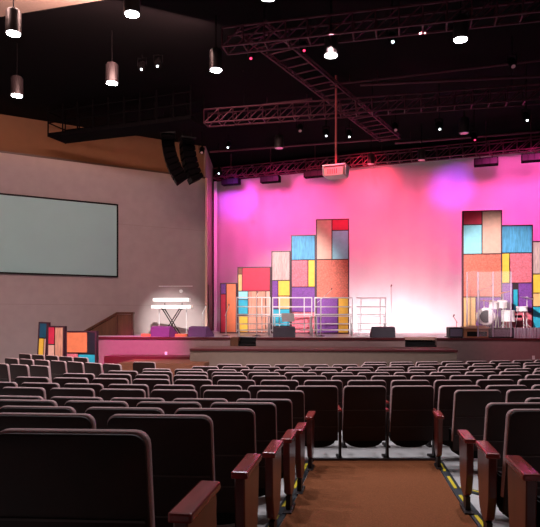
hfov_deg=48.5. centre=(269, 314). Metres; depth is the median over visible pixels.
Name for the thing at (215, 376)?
backrest cushion
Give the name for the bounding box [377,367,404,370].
seat
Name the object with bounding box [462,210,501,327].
tower
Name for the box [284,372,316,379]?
seat
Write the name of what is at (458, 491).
strip
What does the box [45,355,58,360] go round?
seat
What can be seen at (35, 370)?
seat
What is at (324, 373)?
backrest cushion
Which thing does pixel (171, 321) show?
keyboard stand
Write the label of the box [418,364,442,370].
seat
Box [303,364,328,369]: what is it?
seat
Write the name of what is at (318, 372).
seat
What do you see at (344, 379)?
seat
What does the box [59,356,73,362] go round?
seat
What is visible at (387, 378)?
seat
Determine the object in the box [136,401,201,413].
seat
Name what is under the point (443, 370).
backrest cushion
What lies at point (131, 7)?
pendant lamp
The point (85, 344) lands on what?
decorative panel
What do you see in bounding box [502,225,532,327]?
tower
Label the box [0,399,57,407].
seat
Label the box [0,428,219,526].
seat
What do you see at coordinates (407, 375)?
seat
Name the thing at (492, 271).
shield
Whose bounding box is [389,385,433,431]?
backrest cushion
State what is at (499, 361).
seat
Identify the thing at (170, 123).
catwalk
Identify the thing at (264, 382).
backrest cushion
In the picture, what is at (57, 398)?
backrest cushion
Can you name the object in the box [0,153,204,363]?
wall
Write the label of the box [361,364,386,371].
seat
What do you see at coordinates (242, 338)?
stage
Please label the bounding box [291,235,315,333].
tower
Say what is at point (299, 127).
spotlight
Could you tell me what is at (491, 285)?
microphone stand
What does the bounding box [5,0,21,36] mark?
pendant lamp
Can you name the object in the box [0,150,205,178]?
trim
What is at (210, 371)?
seat
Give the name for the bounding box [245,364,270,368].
seat
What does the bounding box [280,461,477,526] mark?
carpet
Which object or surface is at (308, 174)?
strip light
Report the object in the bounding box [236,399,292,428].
backrest cushion
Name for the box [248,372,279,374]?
backrest cushion
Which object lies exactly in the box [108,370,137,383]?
seat
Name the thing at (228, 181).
strip light
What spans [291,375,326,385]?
seat
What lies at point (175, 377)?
seat
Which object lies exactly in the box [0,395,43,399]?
seat
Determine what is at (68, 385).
backrest cushion
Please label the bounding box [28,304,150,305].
trim
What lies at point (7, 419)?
seat
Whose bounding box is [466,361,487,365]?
seat
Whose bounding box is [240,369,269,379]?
seat
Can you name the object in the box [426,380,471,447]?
seat
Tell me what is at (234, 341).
wooden box
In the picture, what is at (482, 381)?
backrest cushion
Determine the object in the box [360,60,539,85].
ceiling pipe
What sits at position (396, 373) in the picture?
backrest cushion
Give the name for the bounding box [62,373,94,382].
seat
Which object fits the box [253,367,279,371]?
seat
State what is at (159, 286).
wall rail
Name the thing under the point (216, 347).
floor
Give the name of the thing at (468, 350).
stage
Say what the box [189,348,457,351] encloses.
trim
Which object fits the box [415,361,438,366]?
seat
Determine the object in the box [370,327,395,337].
stage monitor
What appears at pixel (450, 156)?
lighting truss
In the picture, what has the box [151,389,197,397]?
backrest cushion
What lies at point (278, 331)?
stage monitor
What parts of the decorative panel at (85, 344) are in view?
panel, panel, panel, panel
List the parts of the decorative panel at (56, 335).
panel, panel, panel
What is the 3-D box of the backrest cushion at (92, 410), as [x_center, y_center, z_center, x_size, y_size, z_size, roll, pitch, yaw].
[-0.877,0.828,3.657,0.500,0.540,0.113,0,0,4]
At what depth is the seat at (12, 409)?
3.64 m
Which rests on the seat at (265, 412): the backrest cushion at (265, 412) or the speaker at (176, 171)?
the backrest cushion at (265, 412)
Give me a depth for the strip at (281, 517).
4.83 m
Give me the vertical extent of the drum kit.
1.238 m
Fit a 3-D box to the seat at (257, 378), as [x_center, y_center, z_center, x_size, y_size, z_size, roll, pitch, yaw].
[-0.028,1.269,8.469,0.552,0.870,0.452,0,0,3]
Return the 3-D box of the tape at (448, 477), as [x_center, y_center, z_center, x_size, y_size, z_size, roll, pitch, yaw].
[1.728,1.588,5.700,0.028,0.032,0.511,0,0,9]
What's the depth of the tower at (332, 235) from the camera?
22.28 m
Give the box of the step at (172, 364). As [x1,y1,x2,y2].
[118,359,208,376]
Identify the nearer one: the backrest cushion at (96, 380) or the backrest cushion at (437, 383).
the backrest cushion at (437, 383)
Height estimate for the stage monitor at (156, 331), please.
0.339 m
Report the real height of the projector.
2.860 m
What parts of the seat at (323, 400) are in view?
seat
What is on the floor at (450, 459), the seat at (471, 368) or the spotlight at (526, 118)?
the seat at (471, 368)
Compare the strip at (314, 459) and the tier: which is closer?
the strip at (314, 459)
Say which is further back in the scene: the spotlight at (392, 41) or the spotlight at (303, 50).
the spotlight at (303, 50)
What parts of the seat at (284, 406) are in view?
panel, armrest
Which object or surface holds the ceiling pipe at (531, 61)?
hanging from the ceiling
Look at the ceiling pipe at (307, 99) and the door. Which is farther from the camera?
the door
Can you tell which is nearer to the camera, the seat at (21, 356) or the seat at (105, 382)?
the seat at (105, 382)
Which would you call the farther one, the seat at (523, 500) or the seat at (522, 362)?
the seat at (522, 362)
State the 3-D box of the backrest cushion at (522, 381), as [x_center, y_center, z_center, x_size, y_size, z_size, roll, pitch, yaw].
[3.407,1.090,7.721,0.500,0.540,0.113,0,0,-6]
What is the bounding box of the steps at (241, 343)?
[238,341,255,345]
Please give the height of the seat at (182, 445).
0.870 m
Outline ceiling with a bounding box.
[0,0,539,175]
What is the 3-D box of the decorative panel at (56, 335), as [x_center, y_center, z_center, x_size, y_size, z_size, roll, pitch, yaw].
[-6.238,1.081,17.552,0.534,1.519,0.160,1,0,10]
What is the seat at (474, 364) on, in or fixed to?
on the floor at (450, 459)
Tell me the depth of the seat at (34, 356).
14.80 m
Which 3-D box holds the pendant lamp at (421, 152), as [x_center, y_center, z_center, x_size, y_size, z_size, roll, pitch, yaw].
[5.353,-6.102,21.200,0.260,1.275,0.260,0,0,0]
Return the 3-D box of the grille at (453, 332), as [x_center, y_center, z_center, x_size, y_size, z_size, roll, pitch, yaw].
[5.683,0.538,18.298,0.362,0.227,0.012,0,0,5]
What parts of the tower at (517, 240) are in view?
panel, panel, panel, panel, panel, panel, panel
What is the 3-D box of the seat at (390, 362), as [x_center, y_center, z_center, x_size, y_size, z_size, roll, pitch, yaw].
[2.659,1.398,12.525,0.552,0.870,0.452,0,0,-6]
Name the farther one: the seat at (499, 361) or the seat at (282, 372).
the seat at (499, 361)
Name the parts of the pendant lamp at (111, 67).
suspension rod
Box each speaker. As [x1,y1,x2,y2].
[160,112,186,185]
[178,114,202,184]
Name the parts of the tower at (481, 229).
panel, panel, panel, panel, panel, panel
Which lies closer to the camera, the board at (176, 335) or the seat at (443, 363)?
the seat at (443, 363)
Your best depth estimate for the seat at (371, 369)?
10.53 m
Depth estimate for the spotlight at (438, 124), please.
17.48 m
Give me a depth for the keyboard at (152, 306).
20.13 m
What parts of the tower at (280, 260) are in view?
panel, panel, panel, panel, panel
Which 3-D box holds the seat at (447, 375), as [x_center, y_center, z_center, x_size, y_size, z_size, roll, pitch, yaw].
[2.612,1.295,9.258,0.552,0.870,0.452,0,0,-5]
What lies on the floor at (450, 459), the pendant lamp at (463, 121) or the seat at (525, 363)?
the seat at (525, 363)
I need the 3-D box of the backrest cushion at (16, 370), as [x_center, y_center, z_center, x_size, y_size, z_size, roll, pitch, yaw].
[-4.553,1.170,10.964,0.500,0.540,0.113,0,0,30]
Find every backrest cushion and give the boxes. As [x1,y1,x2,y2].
[10,364,29,376]
[16,377,49,382]
[22,382,59,387]
[52,396,103,400]
[54,377,88,382]
[64,373,94,377]
[65,400,128,406]
[66,383,103,388]
[85,407,164,413]
[92,378,128,383]
[110,397,164,400]
[133,379,169,384]
[136,401,201,407]
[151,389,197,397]
[172,398,227,401]
[174,408,255,453]
[175,379,212,384]
[200,385,241,389]
[210,402,276,439]
[212,375,246,378]
[217,380,255,384]
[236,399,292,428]
[247,385,289,389]
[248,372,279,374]
[252,375,286,379]
[257,390,304,422]
[260,380,298,385]
[284,372,316,375]
[295,386,337,389]
[321,372,352,374]
[342,386,385,431]
[347,380,385,385]
[357,372,389,375]
[389,380,428,419]
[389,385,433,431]
[394,372,423,374]
[410,375,444,379]
[433,380,471,392]
[437,385,480,409]
[441,369,469,371]
[449,375,483,379]
[451,390,498,440]
[476,379,512,384]
[483,402,539,440]
[485,385,526,389]
[499,371,527,374]
[500,409,539,496]
[517,379,539,384]
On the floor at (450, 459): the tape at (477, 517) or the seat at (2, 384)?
the seat at (2, 384)
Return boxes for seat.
[0,363,10,381]
[0,382,17,394]
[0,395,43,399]
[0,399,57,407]
[0,406,75,412]
[0,412,95,430]
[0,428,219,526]
[2,387,45,399]
[5,358,18,367]
[9,364,29,381]
[15,377,49,386]
[19,353,31,358]
[19,359,34,369]
[21,382,59,399]
[29,365,51,382]
[32,354,44,359]
[34,359,51,380]
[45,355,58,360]
[50,360,67,382]
[50,388,94,398]
[50,396,103,405]
[53,377,88,387]
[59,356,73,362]
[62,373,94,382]
[64,383,103,396]
[64,400,128,412]
[67,361,84,372]
[74,357,88,367]
[84,362,102,377]
[85,407,164,428]
[92,378,128,388]
[98,374,131,383]
[99,389,145,400]
[103,363,121,373]
[107,414,261,526]
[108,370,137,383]
[108,384,148,397]
[110,397,164,406]
[133,362,155,373]
[133,379,169,397]
[135,374,169,379]
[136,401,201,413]
[142,368,170,371]
[142,371,172,384]
[151,389,197,401]
[153,384,194,389]
[172,398,227,407]
[173,375,207,384]
[174,369,203,374]
[174,408,283,526]
[175,379,212,397]
[176,371,207,375]
[192,366,218,371]
[200,385,241,397]
[203,390,250,401]
[207,369,236,380]
[210,402,296,515]
[212,372,243,376]
[212,375,246,384]
[217,364,241,368]
[217,380,255,389]
[222,366,248,371]
[236,399,306,495]
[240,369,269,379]
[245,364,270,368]
[247,385,289,398]
[248,372,279,379]
[252,375,286,384]
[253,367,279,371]
[257,390,315,471]
[260,380,298,389]
[274,364,299,369]
[274,370,303,374]
[284,367,311,371]
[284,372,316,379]
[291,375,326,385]
[295,386,337,447]
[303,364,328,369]
[304,380,342,429]
[308,370,336,375]
[315,367,342,371]
[321,372,352,379]
[331,376,366,387]
[332,364,357,369]
[336,386,385,457]
[341,370,370,375]
[341,380,385,447]
[346,367,373,371]
[357,372,389,379]
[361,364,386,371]
[363,362,386,365]
[371,375,405,409]
[375,370,404,374]
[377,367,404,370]
[381,385,433,457]
[382,380,428,447]
[390,362,412,364]
[390,364,414,371]
[394,372,425,379]
[408,366,434,370]
[408,369,437,374]
[410,375,445,385]
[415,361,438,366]
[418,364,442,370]
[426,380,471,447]
[427,385,480,457]
[429,372,460,379]
[432,390,500,470]
[438,366,464,371]
[441,361,462,365]
[441,369,469,374]
[445,363,469,368]
[449,375,483,384]
[457,402,539,515]
[465,371,495,378]
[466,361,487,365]
[467,366,493,371]
[472,363,495,368]
[473,369,500,374]
[475,409,539,526]
[476,379,513,389]
[485,385,526,402]
[488,375,521,384]
[489,360,510,366]
[496,365,521,370]
[498,363,521,366]
[499,371,529,378]
[504,368,531,373]
[504,455,539,526]
[505,389,539,402]
[512,360,532,367]
[517,379,539,388]
[523,362,539,367]
[524,365,539,372]
[525,374,539,378]
[525,397,539,401]
[531,385,539,388]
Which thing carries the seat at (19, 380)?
on the floor at (450, 459)
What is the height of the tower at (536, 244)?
3.105 m
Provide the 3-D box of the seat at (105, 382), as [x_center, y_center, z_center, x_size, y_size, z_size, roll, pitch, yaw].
[-2.066,1.255,7.961,0.552,0.870,0.452,0,0,8]
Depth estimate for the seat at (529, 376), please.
8.39 m
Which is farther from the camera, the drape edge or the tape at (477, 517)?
the drape edge
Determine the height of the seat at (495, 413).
0.870 m
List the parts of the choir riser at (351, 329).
leg frame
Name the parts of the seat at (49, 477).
armrest, panel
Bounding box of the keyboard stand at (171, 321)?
[159,303,186,333]
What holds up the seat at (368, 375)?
on the floor at (450, 459)
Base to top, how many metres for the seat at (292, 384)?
0.870 m
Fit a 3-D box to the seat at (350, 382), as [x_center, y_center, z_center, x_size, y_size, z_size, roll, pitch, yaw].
[1.191,1.255,7.745,0.552,0.870,0.452,0,0,-1]
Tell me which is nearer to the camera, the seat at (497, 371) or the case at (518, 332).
the seat at (497, 371)
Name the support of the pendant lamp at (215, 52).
hanging from the ceiling
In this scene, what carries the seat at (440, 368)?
on the floor at (450, 459)
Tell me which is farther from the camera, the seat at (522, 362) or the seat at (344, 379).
the seat at (522, 362)
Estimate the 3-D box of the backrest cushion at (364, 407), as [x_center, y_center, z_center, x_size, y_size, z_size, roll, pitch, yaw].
[1.083,1.078,6.889,0.500,0.540,0.113,0,0,0]
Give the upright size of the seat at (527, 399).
0.870 m
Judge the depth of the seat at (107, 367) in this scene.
11.35 m
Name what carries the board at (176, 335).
on the floor at (216, 333)
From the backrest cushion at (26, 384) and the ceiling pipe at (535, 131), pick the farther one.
the ceiling pipe at (535, 131)
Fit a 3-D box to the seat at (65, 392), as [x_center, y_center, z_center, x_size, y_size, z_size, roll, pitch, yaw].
[-2.081,1.204,6.500,0.552,0.870,0.452,0,0,8]
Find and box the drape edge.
[214,181,216,330]
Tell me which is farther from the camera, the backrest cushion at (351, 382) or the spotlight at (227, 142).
the spotlight at (227, 142)
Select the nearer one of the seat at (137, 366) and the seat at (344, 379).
the seat at (344, 379)
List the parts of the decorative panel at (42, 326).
panel, panel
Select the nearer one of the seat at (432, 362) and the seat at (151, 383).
the seat at (151, 383)
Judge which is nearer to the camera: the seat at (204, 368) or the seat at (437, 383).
the seat at (437, 383)
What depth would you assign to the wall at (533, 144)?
25.88 m
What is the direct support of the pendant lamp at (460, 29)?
hanging from the ceiling
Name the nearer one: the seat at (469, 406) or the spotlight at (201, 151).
the seat at (469, 406)
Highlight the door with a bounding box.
[208,285,211,330]
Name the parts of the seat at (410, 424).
seat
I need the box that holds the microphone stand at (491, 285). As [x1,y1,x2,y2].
[479,285,491,325]
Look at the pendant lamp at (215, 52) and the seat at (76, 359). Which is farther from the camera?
the seat at (76, 359)
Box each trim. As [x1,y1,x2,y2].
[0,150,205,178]
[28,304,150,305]
[99,337,539,340]
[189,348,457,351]
[205,178,207,325]
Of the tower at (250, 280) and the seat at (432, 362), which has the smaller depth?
the seat at (432, 362)
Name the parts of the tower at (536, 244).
panel, panel, panel, panel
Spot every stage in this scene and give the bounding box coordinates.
[99,338,539,365]
[241,337,432,340]
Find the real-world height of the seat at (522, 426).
0.870 m
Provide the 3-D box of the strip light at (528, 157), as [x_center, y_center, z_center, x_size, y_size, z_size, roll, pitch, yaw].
[8.788,-5.949,20.201,0.606,1.583,0.310,0,0,20]
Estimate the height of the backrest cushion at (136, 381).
0.540 m
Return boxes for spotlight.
[137,54,146,71]
[153,54,162,68]
[199,144,204,153]
[225,139,230,148]
[246,35,255,60]
[296,121,303,132]
[299,24,308,53]
[322,126,329,137]
[345,127,352,138]
[386,0,397,44]
[391,93,398,131]
[435,84,442,130]
[470,96,477,141]
[507,36,516,68]
[522,68,530,122]
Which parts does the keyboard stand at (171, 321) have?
frame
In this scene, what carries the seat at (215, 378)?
on the floor at (450, 459)
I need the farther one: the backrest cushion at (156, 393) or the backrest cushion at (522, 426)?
the backrest cushion at (156, 393)
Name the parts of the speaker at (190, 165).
rigging frame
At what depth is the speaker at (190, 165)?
19.98 m
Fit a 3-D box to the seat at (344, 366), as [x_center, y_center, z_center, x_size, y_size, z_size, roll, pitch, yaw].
[1.391,1.370,11.549,0.552,0.870,0.452,0,0,-1]
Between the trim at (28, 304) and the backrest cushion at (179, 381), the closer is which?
the backrest cushion at (179, 381)
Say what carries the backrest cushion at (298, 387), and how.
on the seat at (323, 400)
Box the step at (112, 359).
[104,355,189,363]
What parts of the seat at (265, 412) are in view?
seat, armrest, panel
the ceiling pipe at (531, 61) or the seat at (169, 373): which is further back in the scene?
the ceiling pipe at (531, 61)
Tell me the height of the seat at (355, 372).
0.870 m
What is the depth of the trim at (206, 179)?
23.90 m
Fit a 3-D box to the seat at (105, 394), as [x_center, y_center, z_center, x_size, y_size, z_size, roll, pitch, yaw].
[-1.541,1.204,6.434,0.552,0.870,0.452,0,0,6]
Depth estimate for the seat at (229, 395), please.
6.12 m
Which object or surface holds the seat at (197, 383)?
on the floor at (450, 459)
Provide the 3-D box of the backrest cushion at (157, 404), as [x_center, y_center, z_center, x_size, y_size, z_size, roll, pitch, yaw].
[-0.742,0.908,4.449,0.500,0.540,0.113,0,0,4]
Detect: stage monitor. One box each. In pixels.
[150,326,176,336]
[188,326,213,336]
[273,326,294,336]
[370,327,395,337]
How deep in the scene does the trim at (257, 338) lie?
18.57 m
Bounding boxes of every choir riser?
[236,297,272,335]
[272,297,314,335]
[314,297,354,335]
[356,297,386,335]
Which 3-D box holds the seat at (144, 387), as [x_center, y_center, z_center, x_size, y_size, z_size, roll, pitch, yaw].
[-1.661,1.243,7.202,0.552,0.870,0.452,0,0,7]
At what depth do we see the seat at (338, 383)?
7.53 m
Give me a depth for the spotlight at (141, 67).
15.45 m
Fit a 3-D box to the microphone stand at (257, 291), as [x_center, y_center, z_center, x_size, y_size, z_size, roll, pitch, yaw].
[-0.444,-0.046,19.750,0.280,1.492,0.280,0,0,0]
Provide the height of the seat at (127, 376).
0.870 m
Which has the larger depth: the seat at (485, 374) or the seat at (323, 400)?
the seat at (485, 374)
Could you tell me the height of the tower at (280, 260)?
3.116 m
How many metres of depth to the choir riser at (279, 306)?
21.14 m
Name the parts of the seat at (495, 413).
panel, armrest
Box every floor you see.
[99,330,447,338]
[173,384,508,526]
[190,346,455,351]
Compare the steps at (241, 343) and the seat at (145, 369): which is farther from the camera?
the steps at (241, 343)
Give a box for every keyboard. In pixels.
[151,305,192,308]
[153,298,190,301]
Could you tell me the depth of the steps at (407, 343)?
18.58 m
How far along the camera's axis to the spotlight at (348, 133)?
19.45 m
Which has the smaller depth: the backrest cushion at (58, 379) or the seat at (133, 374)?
the backrest cushion at (58, 379)
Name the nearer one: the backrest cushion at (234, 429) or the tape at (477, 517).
the backrest cushion at (234, 429)
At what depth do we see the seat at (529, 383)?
7.65 m
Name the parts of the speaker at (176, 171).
rigging frame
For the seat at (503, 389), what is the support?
on the floor at (450, 459)
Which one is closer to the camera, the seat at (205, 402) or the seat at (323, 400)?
the seat at (205, 402)
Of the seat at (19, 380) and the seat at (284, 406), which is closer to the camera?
the seat at (284, 406)
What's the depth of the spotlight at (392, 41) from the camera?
12.76 m
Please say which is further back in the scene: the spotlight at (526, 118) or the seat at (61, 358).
the spotlight at (526, 118)
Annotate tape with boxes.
[447,476,456,488]
[474,515,482,526]
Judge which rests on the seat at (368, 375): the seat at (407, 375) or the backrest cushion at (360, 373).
the backrest cushion at (360, 373)
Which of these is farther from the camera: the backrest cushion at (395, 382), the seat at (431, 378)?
the seat at (431, 378)
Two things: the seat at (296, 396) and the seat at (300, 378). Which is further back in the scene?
the seat at (300, 378)
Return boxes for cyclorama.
[217,149,539,332]
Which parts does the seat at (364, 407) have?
seat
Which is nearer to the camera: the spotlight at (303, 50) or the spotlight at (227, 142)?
the spotlight at (303, 50)
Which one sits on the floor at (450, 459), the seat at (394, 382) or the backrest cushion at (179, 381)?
the seat at (394, 382)
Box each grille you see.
[450,329,461,335]
[494,329,512,336]
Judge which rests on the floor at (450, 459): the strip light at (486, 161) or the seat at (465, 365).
the seat at (465, 365)
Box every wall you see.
[0,114,203,176]
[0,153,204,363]
[204,146,212,330]
[213,143,539,329]
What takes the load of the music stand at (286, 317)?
on the floor at (216, 333)
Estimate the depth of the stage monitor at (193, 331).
19.15 m
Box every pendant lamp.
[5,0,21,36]
[11,43,22,97]
[106,30,117,85]
[124,0,139,17]
[210,15,221,72]
[274,134,283,148]
[324,0,337,58]
[367,153,374,164]
[418,124,424,160]
[453,1,467,42]
[459,117,468,134]
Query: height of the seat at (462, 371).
0.870 m
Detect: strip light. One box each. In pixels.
[221,174,240,185]
[260,149,280,183]
[303,165,323,178]
[474,121,497,167]
[521,115,539,162]
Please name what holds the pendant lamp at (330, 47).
hanging from the ceiling
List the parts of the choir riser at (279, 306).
leg frame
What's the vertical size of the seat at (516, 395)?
0.870 m
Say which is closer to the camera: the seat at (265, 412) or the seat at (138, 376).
the seat at (265, 412)
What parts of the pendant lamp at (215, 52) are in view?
suspension rod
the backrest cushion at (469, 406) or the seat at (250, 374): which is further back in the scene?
the seat at (250, 374)
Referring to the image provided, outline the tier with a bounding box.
[190,351,456,366]
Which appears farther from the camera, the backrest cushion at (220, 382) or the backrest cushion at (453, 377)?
the backrest cushion at (453, 377)
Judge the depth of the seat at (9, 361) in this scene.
13.22 m
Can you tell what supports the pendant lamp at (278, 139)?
hanging from the ceiling
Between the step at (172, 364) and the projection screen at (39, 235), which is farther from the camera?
the projection screen at (39, 235)
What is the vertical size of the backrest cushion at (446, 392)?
0.540 m
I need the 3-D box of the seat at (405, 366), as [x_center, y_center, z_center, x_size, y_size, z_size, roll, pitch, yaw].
[2.477,1.370,11.605,0.552,0.870,0.452,0,0,-5]
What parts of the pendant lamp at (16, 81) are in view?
suspension rod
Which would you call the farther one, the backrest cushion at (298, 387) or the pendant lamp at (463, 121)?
the pendant lamp at (463, 121)
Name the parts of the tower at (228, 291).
panel, panel, panel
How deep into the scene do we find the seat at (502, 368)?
10.81 m
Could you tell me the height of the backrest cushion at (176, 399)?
0.540 m
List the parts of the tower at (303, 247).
panel, panel, panel, panel, panel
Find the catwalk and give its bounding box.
[47,85,203,143]
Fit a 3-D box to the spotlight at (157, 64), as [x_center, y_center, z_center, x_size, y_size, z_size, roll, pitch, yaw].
[-2.893,-6.546,15.486,0.245,0.388,0.249,0,0,40]
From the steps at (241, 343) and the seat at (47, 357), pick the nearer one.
the seat at (47, 357)
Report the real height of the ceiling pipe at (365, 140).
0.369 m
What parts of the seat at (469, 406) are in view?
armrest, panel, seat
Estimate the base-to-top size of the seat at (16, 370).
0.870 m
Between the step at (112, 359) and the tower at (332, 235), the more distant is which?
the tower at (332, 235)
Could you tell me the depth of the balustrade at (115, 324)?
20.60 m
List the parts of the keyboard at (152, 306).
panel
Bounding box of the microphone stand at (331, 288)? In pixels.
[317,288,331,335]
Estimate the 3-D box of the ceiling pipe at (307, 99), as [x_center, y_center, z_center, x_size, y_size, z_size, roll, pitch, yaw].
[0.516,-6.607,18.450,1.562,0.265,0.070,0,0,11]
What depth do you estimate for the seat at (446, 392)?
6.88 m
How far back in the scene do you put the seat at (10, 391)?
6.36 m
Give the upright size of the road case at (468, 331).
0.373 m
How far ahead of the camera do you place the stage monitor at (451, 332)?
18.30 m
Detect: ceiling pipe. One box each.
[210,137,397,152]
[265,98,311,103]
[330,53,539,85]
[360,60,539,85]
[395,130,539,143]
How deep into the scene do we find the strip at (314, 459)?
6.78 m
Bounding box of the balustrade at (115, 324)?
[84,312,134,334]
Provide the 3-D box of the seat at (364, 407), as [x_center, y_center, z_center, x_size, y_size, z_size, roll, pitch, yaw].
[1.056,1.243,7.044,0.552,0.870,0.452,0,0,0]
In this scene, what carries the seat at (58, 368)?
on the floor at (450, 459)
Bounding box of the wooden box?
[230,337,240,345]
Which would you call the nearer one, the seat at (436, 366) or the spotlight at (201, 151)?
the seat at (436, 366)
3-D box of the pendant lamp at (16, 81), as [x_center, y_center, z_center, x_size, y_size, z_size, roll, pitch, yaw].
[-6.283,-6.090,14.900,0.290,1.301,0.290,0,0,0]
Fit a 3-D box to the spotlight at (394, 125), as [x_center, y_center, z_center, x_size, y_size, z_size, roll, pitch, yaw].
[3.792,-6.142,18.186,0.245,1.196,0.249,0,0,40]
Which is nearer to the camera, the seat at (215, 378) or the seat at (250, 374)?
the seat at (215, 378)
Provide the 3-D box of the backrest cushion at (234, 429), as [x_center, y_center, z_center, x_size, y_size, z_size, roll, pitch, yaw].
[-0.329,0.828,3.623,0.500,0.540,0.113,0,0,3]
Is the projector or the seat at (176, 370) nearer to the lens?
the seat at (176, 370)
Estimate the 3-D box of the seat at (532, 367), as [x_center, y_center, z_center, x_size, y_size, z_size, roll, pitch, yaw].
[4.818,1.348,11.137,0.605,0.870,0.452,0,0,-12]
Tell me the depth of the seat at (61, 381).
7.83 m
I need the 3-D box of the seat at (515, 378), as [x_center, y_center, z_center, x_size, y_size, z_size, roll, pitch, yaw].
[3.233,1.269,8.563,0.552,0.870,0.452,0,0,-6]
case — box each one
[463,326,489,337]
[514,328,539,337]
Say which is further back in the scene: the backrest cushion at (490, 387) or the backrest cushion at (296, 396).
the backrest cushion at (490, 387)
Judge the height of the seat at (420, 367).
0.870 m
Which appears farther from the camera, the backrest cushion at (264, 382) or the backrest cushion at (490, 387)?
the backrest cushion at (264, 382)
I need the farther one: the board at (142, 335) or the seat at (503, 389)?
the board at (142, 335)
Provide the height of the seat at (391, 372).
0.870 m
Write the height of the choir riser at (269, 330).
1.330 m
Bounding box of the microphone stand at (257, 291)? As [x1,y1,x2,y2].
[255,291,258,335]
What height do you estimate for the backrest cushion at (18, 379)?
0.540 m
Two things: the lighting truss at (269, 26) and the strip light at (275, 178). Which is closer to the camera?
the lighting truss at (269, 26)
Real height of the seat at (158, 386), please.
0.870 m
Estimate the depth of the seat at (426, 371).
9.79 m
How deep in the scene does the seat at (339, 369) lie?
10.52 m
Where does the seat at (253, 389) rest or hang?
on the floor at (450, 459)
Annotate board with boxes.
[141,334,150,336]
[175,334,187,336]
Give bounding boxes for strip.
[265,461,307,526]
[313,458,435,461]
[435,461,482,526]
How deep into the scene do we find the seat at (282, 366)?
11.34 m
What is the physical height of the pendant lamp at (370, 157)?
1.316 m
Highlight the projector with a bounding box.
[322,75,349,179]
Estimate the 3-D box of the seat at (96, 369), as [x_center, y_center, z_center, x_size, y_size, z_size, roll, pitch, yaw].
[-3.353,1.364,11.850,0.552,0.870,0.452,0,0,35]
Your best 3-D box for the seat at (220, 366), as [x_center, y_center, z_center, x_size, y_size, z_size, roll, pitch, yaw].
[-0.780,1.370,11.633,0.552,0.870,0.452,0,0,6]
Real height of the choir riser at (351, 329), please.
1.330 m
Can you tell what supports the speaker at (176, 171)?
hanging from the ceiling
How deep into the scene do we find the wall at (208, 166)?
26.11 m
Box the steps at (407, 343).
[404,337,436,346]
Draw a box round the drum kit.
[476,291,532,327]
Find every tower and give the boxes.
[220,283,236,332]
[237,267,270,332]
[271,251,290,333]
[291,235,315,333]
[316,219,348,333]
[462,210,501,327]
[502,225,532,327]
[533,241,539,327]
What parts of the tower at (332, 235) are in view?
panel, panel, panel, panel, panel, panel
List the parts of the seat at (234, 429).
seat, panel, armrest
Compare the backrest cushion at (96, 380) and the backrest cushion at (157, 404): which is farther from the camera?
the backrest cushion at (96, 380)
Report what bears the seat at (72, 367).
on the floor at (450, 459)
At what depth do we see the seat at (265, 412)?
4.38 m
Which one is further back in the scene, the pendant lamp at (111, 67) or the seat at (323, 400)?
the pendant lamp at (111, 67)
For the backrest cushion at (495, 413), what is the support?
on the seat at (495, 413)
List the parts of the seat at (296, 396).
panel, armrest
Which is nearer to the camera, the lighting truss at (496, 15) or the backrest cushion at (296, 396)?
the backrest cushion at (296, 396)
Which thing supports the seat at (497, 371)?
on the floor at (450, 459)
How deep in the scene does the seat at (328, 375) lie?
8.97 m
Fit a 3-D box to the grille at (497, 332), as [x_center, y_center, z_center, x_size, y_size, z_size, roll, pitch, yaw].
[7.044,0.546,18.179,0.608,0.215,0.012,0,0,5]
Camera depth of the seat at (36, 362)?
12.56 m
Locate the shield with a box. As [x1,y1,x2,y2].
[466,271,511,336]
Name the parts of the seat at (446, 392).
seat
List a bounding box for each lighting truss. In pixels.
[203,69,539,127]
[212,123,539,180]
[221,0,539,54]
[235,19,400,141]
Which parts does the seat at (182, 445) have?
armrest, panel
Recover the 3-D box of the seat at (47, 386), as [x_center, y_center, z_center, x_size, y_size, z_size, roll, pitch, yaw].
[-2.738,1.243,7.358,0.552,0.870,0.452,0,0,10]
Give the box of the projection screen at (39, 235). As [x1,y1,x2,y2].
[0,193,117,276]
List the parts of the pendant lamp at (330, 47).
suspension rod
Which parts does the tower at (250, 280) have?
panel, panel, panel, panel, panel, panel, panel, panel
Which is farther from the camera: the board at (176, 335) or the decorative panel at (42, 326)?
the board at (176, 335)
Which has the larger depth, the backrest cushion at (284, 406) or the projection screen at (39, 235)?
the projection screen at (39, 235)
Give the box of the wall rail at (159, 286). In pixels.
[159,286,192,286]
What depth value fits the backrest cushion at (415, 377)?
8.26 m
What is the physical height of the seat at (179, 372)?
0.870 m
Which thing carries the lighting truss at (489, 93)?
hanging from the ceiling
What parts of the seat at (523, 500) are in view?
armrest, panel, seat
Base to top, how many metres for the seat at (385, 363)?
0.870 m
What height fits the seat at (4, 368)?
0.870 m
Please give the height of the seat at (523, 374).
0.870 m
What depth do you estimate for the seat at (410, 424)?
6.87 m
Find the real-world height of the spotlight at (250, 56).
0.658 m
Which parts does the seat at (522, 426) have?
panel, armrest, seat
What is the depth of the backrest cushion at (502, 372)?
9.16 m
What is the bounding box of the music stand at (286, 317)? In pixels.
[281,313,294,321]
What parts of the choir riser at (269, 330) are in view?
leg frame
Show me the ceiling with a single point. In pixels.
(64, 52)
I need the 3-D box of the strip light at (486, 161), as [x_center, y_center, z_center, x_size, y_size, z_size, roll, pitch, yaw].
[7.494,-5.960,20.815,0.798,1.561,0.310,0,0,20]
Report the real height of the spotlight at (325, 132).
0.983 m
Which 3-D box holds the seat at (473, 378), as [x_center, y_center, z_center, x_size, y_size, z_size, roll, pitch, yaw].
[2.691,1.269,8.512,0.552,0.870,0.452,0,0,-5]
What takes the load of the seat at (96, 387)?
on the floor at (450, 459)
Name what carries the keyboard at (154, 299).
on the keyboard stand at (171, 321)
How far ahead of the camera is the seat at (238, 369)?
10.59 m

